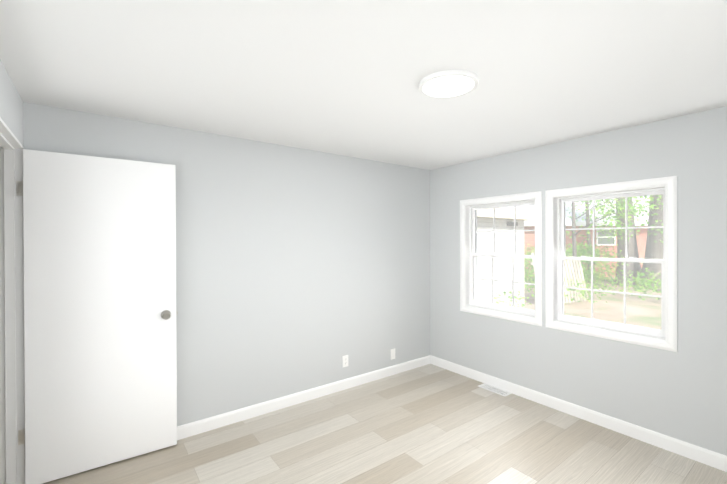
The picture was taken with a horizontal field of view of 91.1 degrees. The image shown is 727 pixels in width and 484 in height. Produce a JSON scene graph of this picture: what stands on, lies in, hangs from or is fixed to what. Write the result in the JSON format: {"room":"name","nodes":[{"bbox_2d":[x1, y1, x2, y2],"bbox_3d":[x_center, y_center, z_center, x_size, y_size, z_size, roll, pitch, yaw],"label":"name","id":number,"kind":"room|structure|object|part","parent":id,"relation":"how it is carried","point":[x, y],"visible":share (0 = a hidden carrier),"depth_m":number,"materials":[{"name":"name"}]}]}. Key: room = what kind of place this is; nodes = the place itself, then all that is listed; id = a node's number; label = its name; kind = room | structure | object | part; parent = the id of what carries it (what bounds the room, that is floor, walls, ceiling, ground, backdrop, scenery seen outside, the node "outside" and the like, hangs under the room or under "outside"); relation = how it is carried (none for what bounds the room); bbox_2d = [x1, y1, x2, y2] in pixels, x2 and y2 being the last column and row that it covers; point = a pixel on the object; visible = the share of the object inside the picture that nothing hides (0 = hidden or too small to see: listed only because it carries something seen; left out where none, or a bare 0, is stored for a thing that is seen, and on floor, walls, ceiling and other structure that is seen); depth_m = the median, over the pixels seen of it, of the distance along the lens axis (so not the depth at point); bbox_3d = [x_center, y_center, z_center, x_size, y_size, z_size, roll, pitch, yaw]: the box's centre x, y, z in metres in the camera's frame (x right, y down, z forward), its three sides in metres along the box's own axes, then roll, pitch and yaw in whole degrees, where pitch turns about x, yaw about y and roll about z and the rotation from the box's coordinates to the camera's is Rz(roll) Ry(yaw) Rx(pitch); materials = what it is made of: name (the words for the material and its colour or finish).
{"room":"empty bedroom","nodes":[
{"label":"empty bedroom","id":0,"kind":"room"},
{"bbox_2d":[0,59,22,145],"bbox_3d":[-1.107,0.332,0.764,0.115,2.440,3.660,0,0,-37],"label":"wall","id":1,"kind":"structure","parent":0,"point":[11,108],"depth_m":1.93,"materials":[{"name":"grey paint"}]},
{"bbox_2d":[0,117,24,483],"bbox_3d":[-1.926,0.449,1.850,0.136,2.204,0.941,0,0,-37],"label":"door frame","id":2,"kind":"structure","parent":1,"relation":"attached to","point":[12,423],"depth_m":2.21,"materials":[{"name":"white paint"}]},
{"bbox_2d":[16,149,177,483],"bbox_3d":[-1.782,0.478,2.459,0.893,2.116,0.146,0,0,-35],"label":"door","id":3,"kind":"structure","parent":2,"relation":"attached to","point":[100,355],"depth_m":2.42,"materials":[{"name":"white paint"}]},
{"bbox_3d":[-2.153,0.445,2.243,0.036,1.657,0.003,0,0,-37],"label":"door hinge leaf","id":4,"kind":"part","parent":3,"relation":"part of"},
{"bbox_3d":[-1.461,0.541,2.680,0.114,0.067,0.146,0,0,-35],"label":"knob","id":5,"kind":"part","parent":3,"relation":"part of","materials":[{"name":"grey metal"}]},
{"bbox_2d":[23,102,429,425],"bbox_3d":[-1.143,0.323,3.094,5.345,2.440,0.115,0,0,-37],"label":"wall","id":6,"kind":"structure","parent":0,"point":[299,269],"depth_m":3.27,"materials":[{"name":"grey paint"}]},
{"bbox_2d":[177,355,430,439],"bbox_3d":[-0.647,1.489,3.384,3.736,0.103,0.014,0,0,-37],"label":"baseboard","id":7,"kind":"structure","parent":6,"relation":"attached to","point":[213,422],"depth_m":3.34,"materials":[{"name":"white paint"}]},
{"bbox_2d":[342,355,347,367],"bbox_3d":[-0.188,1.248,3.730,0.073,0.119,0.008,0,0,-37],"label":"duplex electrical outlet","id":8,"kind":"object","parent":6,"relation":"attached to","point":[345,361],"visible":1,"depth_m":3.73,"materials":[{"name":"white plastic"}]},
{"bbox_2d":[391,349,394,359],"bbox_3d":[0.343,1.298,4.127,0.073,0.119,0.007,0,0,-37],"label":"electrical outlet plate","id":9,"kind":"object","parent":6,"relation":"attached to","point":[392,353],"visible":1,"depth_m":4.12,"materials":[{"name":"white plastic"}]},
{"bbox_2d":[0,0,726,169],"bbox_3d":[-0.052,-0.945,1.623,5.345,0.100,3.775,0,0,-37],"label":"ceiling","id":10,"kind":"structure","parent":0,"point":[342,77],"depth_m":1.82,"materials":[{"name":"white paint"}]},
{"bbox_2d":[419,70,478,98],"bbox_3d":[0.479,-0.887,2.019,0.331,0.024,0.331,0,0,-37],"label":"recessed light","id":11,"kind":"object","parent":10,"relation":"in","point":[446,84],"visible":1,"depth_m":1.98,"materials":[{"name":"white plastic"}]},
{"bbox_2d":[43,364,726,483],"bbox_3d":[-0.044,1.575,1.632,5.345,0.060,3.775,0,0,-37],"label":"floor","id":12,"kind":"structure","parent":0,"point":[430,424],"depth_m":2.66,"materials":[{"name":"wood"}]},
{"bbox_2d":[478,383,511,395],"bbox_3d":[1.355,1.530,3.694,0.119,0.004,0.318,0,0,-37],"label":"floor vent","id":13,"kind":"object","parent":12,"relation":"in","point":[495,390],"visible":1,"depth_m":3.69,"materials":[{"name":"white plastic"}]},
{"bbox_2d":[430,106,726,455],"bbox_3d":[1.998,0.312,3.154,0.240,2.440,3.775,0,0,-37],"label":"wall","id":14,"kind":"structure","parent":0,"point":[680,393],"depth_m":2.85,"materials":[{"name":"grey paint"}]},
{"bbox_2d":[460,191,541,325],"bbox_3d":[1.505,0.157,3.821,0.290,1.276,0.944,0,0,-37],"label":"window","id":15,"kind":"structure","parent":14,"relation":"in","point":[466,231],"depth_m":3.81,"materials":[{"name":"white paint"}]},
{"bbox_3d":[1.544,0.175,3.850,0.192,1.202,0.836,0,0,-37],"label":"frame","id":16,"kind":"part","parent":15,"relation":"part of","materials":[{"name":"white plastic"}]},
{"bbox_3d":[1.498,0.155,3.816,0.069,1.106,0.778,0,0,-37],"label":"left window sash","id":17,"kind":"part","parent":15,"relation":"part of","materials":[{"name":"white plastic"}]},
{"bbox_3d":[1.498,0.152,3.816,0.043,1.053,0.734,0,0,-37],"label":"glass","id":18,"kind":"part","parent":15,"relation":"part of","materials":[{"name":"clear glass"}]},
{"bbox_2d":[430,355,726,471],"bbox_3d":[1.904,1.481,3.076,0.014,0.103,3.531,0,0,-37],"label":"baseboard","id":19,"kind":"structure","parent":14,"relation":"attached to","point":[692,451],"depth_m":2.97,"materials":[{"name":"white paint"}]},
{"bbox_2d":[545,176,676,351],"bbox_3d":[2.092,0.158,3.035,0.290,1.276,0.944,0,0,-37],"label":"window","id":20,"kind":"structure","parent":14,"relation":"in","point":[553,237],"depth_m":2.94,"materials":[{"name":"white paint"}]},
{"bbox_3d":[2.131,0.176,3.064,0.192,1.202,0.836,0,0,-37],"label":"frame","id":21,"kind":"part","parent":20,"relation":"part of","materials":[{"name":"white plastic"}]},
{"bbox_3d":[2.085,0.156,3.030,0.069,1.106,0.778,0,0,-37],"label":"right window sash","id":22,"kind":"part","parent":20,"relation":"part of","materials":[{"name":"white plastic"}]},
{"bbox_3d":[2.085,0.153,3.030,0.043,1.053,0.734,0,0,-37],"label":"glass","id":23,"kind":"part","parent":20,"relation":"part of","materials":[{"name":"clear glass"}]},
{"label":"outside","id":24,"kind":"structure","parent":0,"visible":0},
{"bbox_2d":[477,194,662,329],"bbox_3d":[18.103,-6.605,25.897,120.000,17.425,120.000,0,0,-37],"label":"outdoor view","id":25,"kind":"object","parent":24,"point":[605,270],"depth_m":11.93,"materials":[{"name":"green plant"}]},
{"bbox_3d":[6.386,1.190,11.551,2.550,1.580,0.060,6,-19,-26],"label":"fence panel","id":26,"kind":"part","parent":25,"relation":"part of","materials":[{"name":"white wood"}]}
]}

